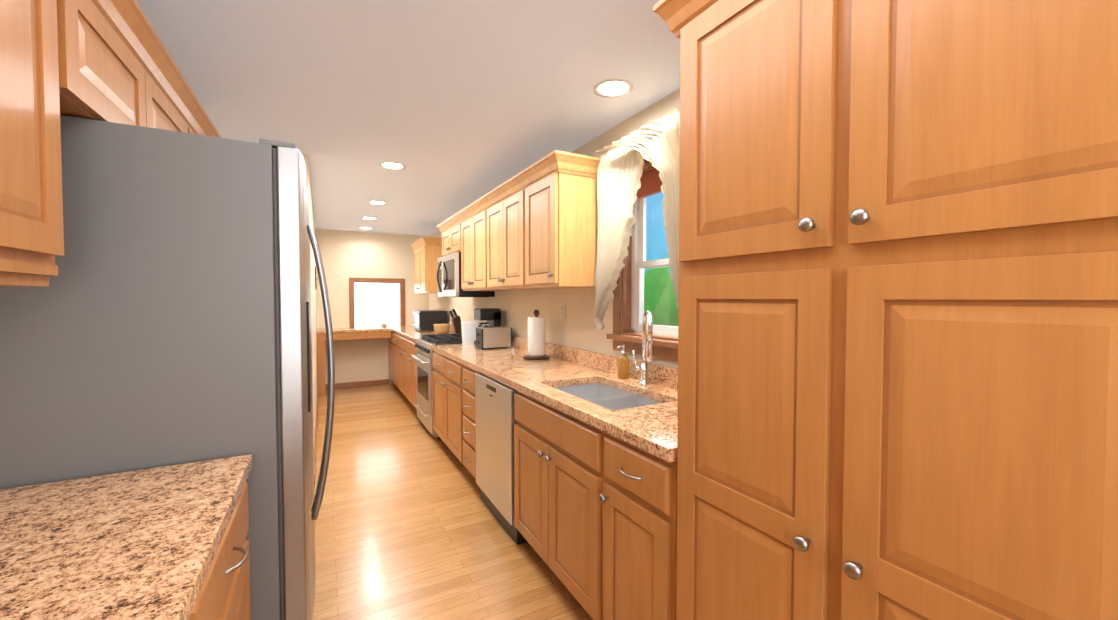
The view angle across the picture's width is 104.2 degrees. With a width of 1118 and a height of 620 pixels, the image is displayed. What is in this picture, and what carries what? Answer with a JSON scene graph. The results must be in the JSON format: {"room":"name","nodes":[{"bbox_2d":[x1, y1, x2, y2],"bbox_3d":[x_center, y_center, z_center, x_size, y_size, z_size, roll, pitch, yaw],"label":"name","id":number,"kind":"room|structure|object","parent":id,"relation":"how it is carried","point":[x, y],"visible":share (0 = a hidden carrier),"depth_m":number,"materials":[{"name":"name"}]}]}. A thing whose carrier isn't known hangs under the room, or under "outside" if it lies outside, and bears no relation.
{"room":"kitchen","nodes":[
{"label":"kitchen","id":0,"kind":"room"},
{"bbox_2d":[301,153,317,447],"bbox_3d":[-3.003,0.047,4.587,0.740,2.360,3.850,-1,2,-29],"label":"wall","id":1,"kind":"structure","parent":0,"point":[314,322],"depth_m":4.05,"materials":[{"name":"beige paint"}]},
{"bbox_2d":[314,390,318,485],"bbox_3d":[-2.635,1.181,4.732,0.013,0.085,3.660,-1,2,-29],"label":"baseboard","id":2,"kind":"structure","parent":1,"relation":"attached to","point":[315,446],"depth_m":3.94,"materials":[{"name":"brown wood"}]},
{"bbox_2d":[315,267,317,289],"bbox_3d":[-3.036,-0.397,5.439,0.026,0.280,0.140,-1,2,-29],"label":"plaque","id":3,"kind":"object","parent":1,"relation":"attached to","point":[316,284],"visible":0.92,"depth_m":5.38,"materials":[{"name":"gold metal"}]},
{"bbox_2d":[315,228,428,383],"bbox_3d":[-2.856,-0.012,6.766,1.900,2.360,0.140,-1,2,-29],"label":"wall","id":4,"kind":"structure","parent":0,"point":[346,255],"depth_m":6.59,"materials":[{"name":"beige paint"}]},
{"bbox_2d":[326,379,389,389],"bbox_3d":[-3.044,1.130,6.606,0.888,0.085,0.013,-1,2,-29],"label":"baseboard","id":5,"kind":"structure","parent":4,"relation":"attached to","point":[361,384],"depth_m":6.62,"materials":[{"name":"brown wood"}]},
{"bbox_2d":[356,343,360,350],"bbox_3d":[-3.040,0.563,6.596,0.074,0.116,0.008,-1,2,-29],"label":"electrical outlet","id":6,"kind":"object","parent":4,"relation":"attached to","point":[358,346],"visible":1,"depth_m":6.59,"materials":[{"name":"beige plastic"}]},
{"bbox_2d":[349,278,404,326],"bbox_3d":[-2.826,-0.118,6.769,0.800,0.748,0.158,-1,2,-29],"label":"trim","id":7,"kind":"structure","parent":4,"relation":"attached to","point":[352,281],"depth_m":6.70,"materials":[{"name":"brown wood"}]},
{"bbox_2d":[355,325,398,326],"bbox_3d":[-2.868,0.276,6.859,0.678,0.040,0.299,-1,2,-29],"label":"sill","id":8,"kind":"structure","parent":4,"relation":"attached to","point":[375,326],"depth_m":6.79,"materials":[{"name":"stone"}]},
{"bbox_2d":[354,283,398,325],"bbox_3d":[-3.224,-0.037,7.693,2.960,2.480,1.840,-1,2,-29],"label":"wall beyond the room","id":9,"kind":"structure","parent":0,"point":[376,304],"depth_m":8.47,"materials":[{"name":"white paint"}]},
{"bbox_2d":[136,0,679,235],"bbox_3d":[-1.094,-1.123,2.719,2.640,0.080,8.900,-1,2,-29],"label":"ceiling","id":10,"kind":"structure","parent":0,"point":[454,106],"depth_m":2.04,"materials":[{"name":"white paint"}]},
{"bbox_2d":[361,217,376,219],"bbox_3d":[-2.393,-1.155,5.484,0.190,0.006,0.190,-1,2,-29],"label":"recessed light","id":11,"kind":"object","parent":10,"relation":"in","point":[369,218],"visible":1,"depth_m":5.49,"materials":[{"name":"white"}]},
{"bbox_2d":[368,200,386,204],"bbox_3d":[-1.914,-1.131,4.584,0.190,0.006,0.190,-1,2,-29],"label":"recessed light","id":12,"kind":"object","parent":10,"relation":"in","point":[377,202],"visible":0.98,"depth_m":4.58,"materials":[{"name":"white"}]},
{"bbox_2d":[379,162,405,169],"bbox_3d":[-1.266,-1.096,3.309,0.190,0.006,0.190,-1,2,-29],"label":"recessed light","id":13,"kind":"object","parent":10,"relation":"in","point":[393,165],"visible":1,"depth_m":3.30,"materials":[{"name":"white"}]},
{"bbox_2d":[594,78,632,97],"bbox_3d":[0.261,-1.063,2.091,0.190,0.006,0.190,-1,2,-29],"label":"recessed light","id":14,"kind":"object","parent":10,"relation":"in","point":[613,88],"visible":1,"depth_m":2.09,"materials":[{"name":"white"}]},
{"bbox_2d":[313,384,592,619],"bbox_3d":[-1.094,1.306,2.784,2.640,0.060,8.900,-1,2,-29],"label":"floor","id":15,"kind":"structure","parent":0,"point":[408,525],"depth_m":2.46,"materials":[{"name":"brown wood"}]},
{"bbox_2d":[0,115,334,619],"bbox_3d":[-1.274,0.394,1.557,0.836,1.798,0.910,-1,2,-29],"label":"refrigerator","id":16,"kind":"object","parent":15,"relation":"on","point":[164,318],"visible":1,"depth_m":1.17,"materials":[{"name":"grey paint"}]},
{"bbox_2d":[189,482,250,619],"bbox_3d":[-0.989,0.894,0.827,0.662,0.868,0.618,-1,2,-29],"label":"base cabinet","id":17,"kind":"object","parent":15,"relation":"on","point":[224,593],"visible":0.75,"depth_m":0.98,"materials":[{"name":"brown wood"}]},
{"bbox_2d":[317,331,390,395],"bbox_3d":[-2.915,0.749,6.226,0.958,0.868,0.088,-1,2,-29],"label":"desk","id":18,"kind":"object","parent":15,"relation":"on","point":[321,381],"visible":0.81,"depth_m":6.00,"materials":[{"name":"brown wood"}]},
{"bbox_2d":[388,331,399,387],"bbox_3d":[-2.160,0.742,6.481,0.662,0.868,1.055,-1,2,-29],"label":"base cabinet","id":19,"kind":"object","parent":15,"relation":"on","point":[393,354],"visible":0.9,"depth_m":6.25,"materials":[{"name":"brown wood"}]},
{"bbox_2d":[317,323,453,341],"bbox_3d":[-2.265,0.257,5.684,1.595,0.140,2.334,-1,2,-29],"label":"counter ledge","id":20,"kind":"object","parent":19,"relation":"on","point":[411,333],"visible":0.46,"depth_m":6.08,"materials":[{"name":"stone"}]},
{"bbox_2d":[413,310,446,331],"bbox_3d":[-1.797,0.143,5.997,0.397,0.270,0.470,-1,2,-29],"label":"toaster oven","id":21,"kind":"object","parent":20,"relation":"on","point":[425,320],"visible":0.88,"depth_m":5.80,"materials":[{"name":"black metal"}]},
{"bbox_2d":[433,324,449,333],"bbox_3d":[-1.469,0.235,5.455,0.208,0.115,0.208,-1,2,-29],"label":"bowl","id":22,"kind":"object","parent":20,"relation":"on","point":[441,328],"visible":1,"depth_m":5.38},
{"bbox_2d":[449,309,461,333],"bbox_3d":[-1.188,0.145,5.070,0.171,0.315,0.100,-1,2,-29],"label":"knife block","id":23,"kind":"object","parent":20,"relation":"on","point":[456,323],"visible":0.96,"depth_m":5.03,"materials":[{"name":"brown wood"}]},
{"bbox_2d":[399,335,407,397],"bbox_3d":[-1.755,0.762,5.736,0.662,0.868,0.638,-1,2,-29],"label":"base cabinet","id":24,"kind":"object","parent":15,"relation":"on","point":[403,352],"visible":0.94,"depth_m":5.54,"materials":[{"name":"brown wood"}]},
{"bbox_2d":[407,339,416,409],"bbox_3d":[-1.449,0.777,5.175,0.662,0.868,0.636,-1,2,-29],"label":"base cabinet","id":25,"kind":"object","parent":15,"relation":"on","point":[411,377],"visible":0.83,"depth_m":5.01,"materials":[{"name":"brown wood"}]},
{"bbox_2d":[411,333,461,438],"bbox_3d":[-1.132,0.746,4.547,0.684,0.965,0.754,-1,2,-29],"label":"range","id":26,"kind":"object","parent":15,"relation":"on","point":[424,370],"visible":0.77,"depth_m":4.34,"materials":[{"name":"silver metal"}]},
{"bbox_2d":[432,351,473,476],"bbox_3d":[-0.695,0.815,3.788,0.662,0.868,0.986,-1,2,-29],"label":"base cabinet","id":27,"kind":"object","parent":15,"relation":"on","point":[447,390],"visible":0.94,"depth_m":3.55,"materials":[{"name":"brown wood"}]},
{"bbox_2d":[431,336,677,461],"bbox_3d":[-0.159,0.431,2.819,0.635,0.334,3.182,-1,2,-29],"label":"countertop","id":28,"kind":"structure","parent":27,"relation":"on","point":[589,388],"depth_m":2.25,"materials":[{"name":"stone"}]},
{"bbox_2d":[461,321,477,344],"bbox_3d":[-0.861,0.219,4.191,0.160,0.215,0.089,-1,2,-29],"label":"canister","id":29,"kind":"object","parent":28,"relation":"on","point":[468,332],"visible":0.83,"depth_m":4.16,"materials":[{"name":"white ceramic"}]},
{"bbox_2d":[474,308,500,344],"bbox_3d":[-0.682,0.157,4.093,0.217,0.345,0.200,-1,2,-29],"label":"coffee maker","id":30,"kind":"object","parent":28,"relation":"on","point":[491,317],"visible":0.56,"depth_m":4.03,"materials":[{"name":"black plastic"}]},
{"bbox_2d":[476,326,511,349],"bbox_3d":[-0.583,0.242,3.836,0.300,0.187,0.170,-1,2,-29],"label":"toaster","id":31,"kind":"object","parent":28,"relation":"on","point":[495,337],"visible":0.92,"depth_m":3.77,"materials":[{"name":"silver metal"}]},
{"bbox_2d":[522,310,550,359],"bbox_3d":[-0.165,0.175,3.179,0.210,0.357,0.210,-1,2,-29],"label":"paper towel holder","id":32,"kind":"object","parent":28,"relation":"on","point":[536,337],"visible":1,"depth_m":3.12,"materials":[{"name":"white paper"}]},
{"bbox_2d":[617,345,629,379],"bbox_3d":[0.350,0.283,2.375,0.074,0.185,0.066,-1,2,-29],"label":"soap dispenser","id":33,"kind":"object","parent":28,"relation":"on","point":[623,367],"visible":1,"depth_m":2.35,"materials":[{"name":"orange plastic"}]},
{"bbox_2d":[632,311,653,384],"bbox_3d":[0.437,0.193,2.154,0.124,0.377,0.182,-1,2,-29],"label":"faucet","id":34,"kind":"object","parent":28,"relation":"on","point":[647,342],"visible":1,"depth_m":2.20,"materials":[{"name":"silver metal"}]},
{"bbox_2d":[462,366,476,478],"bbox_3d":[-0.377,0.830,3.202,0.662,0.868,0.344,-1,2,-29],"label":"base cabinet","id":35,"kind":"object","parent":15,"relation":"on","point":[469,431],"visible":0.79,"depth_m":3.04,"materials":[{"name":"brown wood"}]},
{"bbox_2d":[475,372,526,544],"bbox_3d":[-0.134,0.843,2.776,0.630,0.866,0.630,-1,2,-29],"label":"dishwasher","id":36,"kind":"object","parent":15,"relation":"on","point":[495,421],"visible":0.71,"depth_m":2.55,"materials":[{"name":"silver metal"}]},
{"bbox_2d":[514,390,635,619],"bbox_3d":[0.212,0.859,2.123,0.660,0.868,0.840,-1,2,-29],"label":"base cabinet","id":37,"kind":"object","parent":15,"relation":"on","point":[559,478],"visible":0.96,"depth_m":1.86,"materials":[{"name":"brown wood"}]},
{"bbox_2d":[599,432,676,619],"bbox_3d":[0.501,0.874,1.589,0.662,0.868,0.370,-1,2,-29],"label":"base cabinet","id":38,"kind":"object","parent":15,"relation":"on","point":[638,498],"visible":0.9,"depth_m":1.42,"materials":[{"name":"brown wood"}]},
{"bbox_2d":[653,0,1117,619],"bbox_3d":[0.808,0.223,1.005,0.662,2.200,1.020,-1,2,-29],"label":"pantry","id":39,"kind":"object","parent":15,"relation":"on","point":[897,308],"visible":1,"depth_m":0.77,"materials":[{"name":"brown wood"}]},
{"bbox_3d":[-0.326,0.927,-0.391,0.662,0.868,0.908,-1,2,-29],"label":"base cabinet","id":40,"kind":"object","parent":15,"relation":"on","visible":0},
{"bbox_2d":[0,454,251,619],"bbox_3d":[-0.635,0.407,0.136,0.635,0.140,2.152,-1,2,-29],"label":"countertop","id":41,"kind":"structure","parent":40,"relation":"on","point":[143,544],"depth_m":0.79,"materials":[{"name":"stone"}]},
{"bbox_2d":[428,88,679,367],"bbox_3d":[-0.005,0.080,3.344,0.140,2.360,8.900,-1,2,-29],"label":"wall","id":42,"kind":"structure","parent":0,"point":[575,328],"depth_m":3.02,"materials":[{"name":"beige paint"}]},
{"bbox_2d":[410,237,442,293],"bbox_3d":[-1.791,-0.591,6.054,0.387,0.715,0.920,-1,2,-29],"label":"wall cabinet","id":43,"kind":"object","parent":42,"relation":"attached to","point":[427,252],"visible":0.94,"depth_m":5.70,"materials":[{"name":"brown wood"}]},
{"bbox_2d":[436,213,460,255],"bbox_3d":[-1.008,-0.757,4.609,0.387,0.365,0.820,-1,2,-29],"label":"wall cabinet","id":44,"kind":"object","parent":42,"relation":"attached to","point":[449,228],"visible":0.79,"depth_m":4.46,"materials":[{"name":"brown wood"}]},
{"bbox_2d":[437,252,494,296],"bbox_3d":[-1.022,-0.351,4.577,0.453,0.434,0.754,-1,2,-29],"label":"over-the-range microwave","id":45,"kind":"object","parent":42,"relation":"attached to","point":[449,275],"visible":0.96,"depth_m":4.32,"materials":[{"name":"silver metal"}]},
{"bbox_2d":[456,197,514,290],"bbox_3d":[-0.634,-0.548,3.926,0.387,0.745,0.742,-1,2,-29],"label":"wall cabinet","id":46,"kind":"object","parent":42,"relation":"attached to","point":[472,216],"visible":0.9,"depth_m":3.80,"materials":[{"name":"brown wood"}]},
{"bbox_2d":[506,302,508,313],"bbox_3d":[-0.482,-0.019,4.061,0.009,0.116,0.074,-1,2,-29],"label":"electrical outlet","id":47,"kind":"object","parent":42,"relation":"attached to","point":[507,307],"visible":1,"depth_m":4.05,"materials":[{"name":"beige plastic"}]},
{"bbox_2d":[481,174,564,289],"bbox_3d":[-0.276,-0.530,3.268,0.387,0.745,0.752,-1,2,-29],"label":"wall cabinet","id":48,"kind":"object","parent":42,"relation":"attached to","point":[504,202],"visible":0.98,"depth_m":3.14,"materials":[{"name":"brown wood"}]},
{"bbox_2d":[518,150,600,287],"bbox_3d":[0.026,-0.515,2.712,0.387,0.745,0.510,-1,2,-29],"label":"wall cabinet","id":49,"kind":"object","parent":42,"relation":"attached to","point":[561,219],"visible":0.9,"depth_m":2.55,"materials":[{"name":"brown wood"}]},
{"bbox_2d":[560,303,565,318],"bbox_3d":[0.029,0.006,3.121,0.009,0.116,0.074,-1,2,-29],"label":"electrical outlet","id":50,"kind":"object","parent":42,"relation":"attached to","point":[562,310],"visible":1,"depth_m":3.12,"materials":[{"name":"beige plastic"}]},
{"bbox_2d":[606,158,677,360],"bbox_3d":[0.542,-0.286,2.265,0.180,1.060,0.770,-1,2,-29],"label":"window","id":51,"kind":"structure","parent":42,"relation":"in","point":[640,263],"depth_m":2.49,"materials":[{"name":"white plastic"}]},
{"bbox_2d":[636,168,661,199],"bbox_3d":[0.522,-0.673,2.243,0.025,0.125,0.570,-1,2,-29],"label":"shade valance","id":52,"kind":"object","parent":51,"relation":"attached to","point":[651,182],"visible":0.14,"depth_m":2.30,"materials":[{"name":"brown fabric"}]},
{"bbox_3d":[-1.293,0.156,0.521,0.140,2.360,5.170,-1,2,-29],"label":"wall","id":53,"kind":"structure","parent":0,"visible":0},
{"bbox_2d":[0,0,63,286],"bbox_3d":[-0.963,-0.432,0.446,0.377,0.790,0.930,-1,2,-29],"label":"wall cabinet","id":54,"kind":"object","parent":53,"relation":"attached to","point":[31,226],"visible":1,"depth_m":0.82,"materials":[{"name":"brown wood"}]},
{"bbox_2d":[57,0,199,132],"bbox_3d":[-1.426,-0.667,1.293,0.377,0.365,1.008,-1,2,-29],"label":"wall cabinet","id":55,"kind":"object","parent":53,"relation":"attached to","point":[116,63],"visible":0.4,"depth_m":1.17,"materials":[{"name":"brown wood"}]},
{"bbox_2d":[186,104,221,137],"bbox_3d":[-1.801,-0.686,1.982,0.377,0.365,0.558,-1,2,-29],"label":"wall cabinet","id":56,"kind":"object","parent":53,"relation":"attached to","point":[199,122],"visible":0.1,"depth_m":1.92,"materials":[{"name":"brown wood"}]},
{"label":"outside","id":57,"kind":"structure","parent":0,"visible":0},
{"bbox_2d":[644,192,677,325],"bbox_3d":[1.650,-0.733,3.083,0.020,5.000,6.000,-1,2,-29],"label":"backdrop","id":58,"kind":"structure","parent":57,"point":[652,245],"depth_m":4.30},
{"bbox_3d":[0.479,-0.860,2.215,0.062,0.016,0.940,-1,2,-29],"label":"curtain rod","id":59,"kind":"object","parent":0,"visible":0},
{"bbox_2d":[595,148,643,328],"bbox_3d":[0.416,-0.382,2.193,0.068,1.005,0.770,-1,2,-29],"label":"curtain","id":60,"kind":"object","parent":59,"relation":"hanging from","point":[619,173],"visible":0.96,"depth_m":2.40,"materials":[{"name":"fabric"}]},
{"bbox_2d":[594,108,679,306],"bbox_3d":[0.361,-0.381,2.164,0.068,1.005,0.770,-1,2,-29],"label":"panel","id":61,"kind":"object","parent":59,"relation":"hanging from","point":[656,143],"visible":0.48,"depth_m":1.93,"materials":[{"name":"fabric"}]}
]}

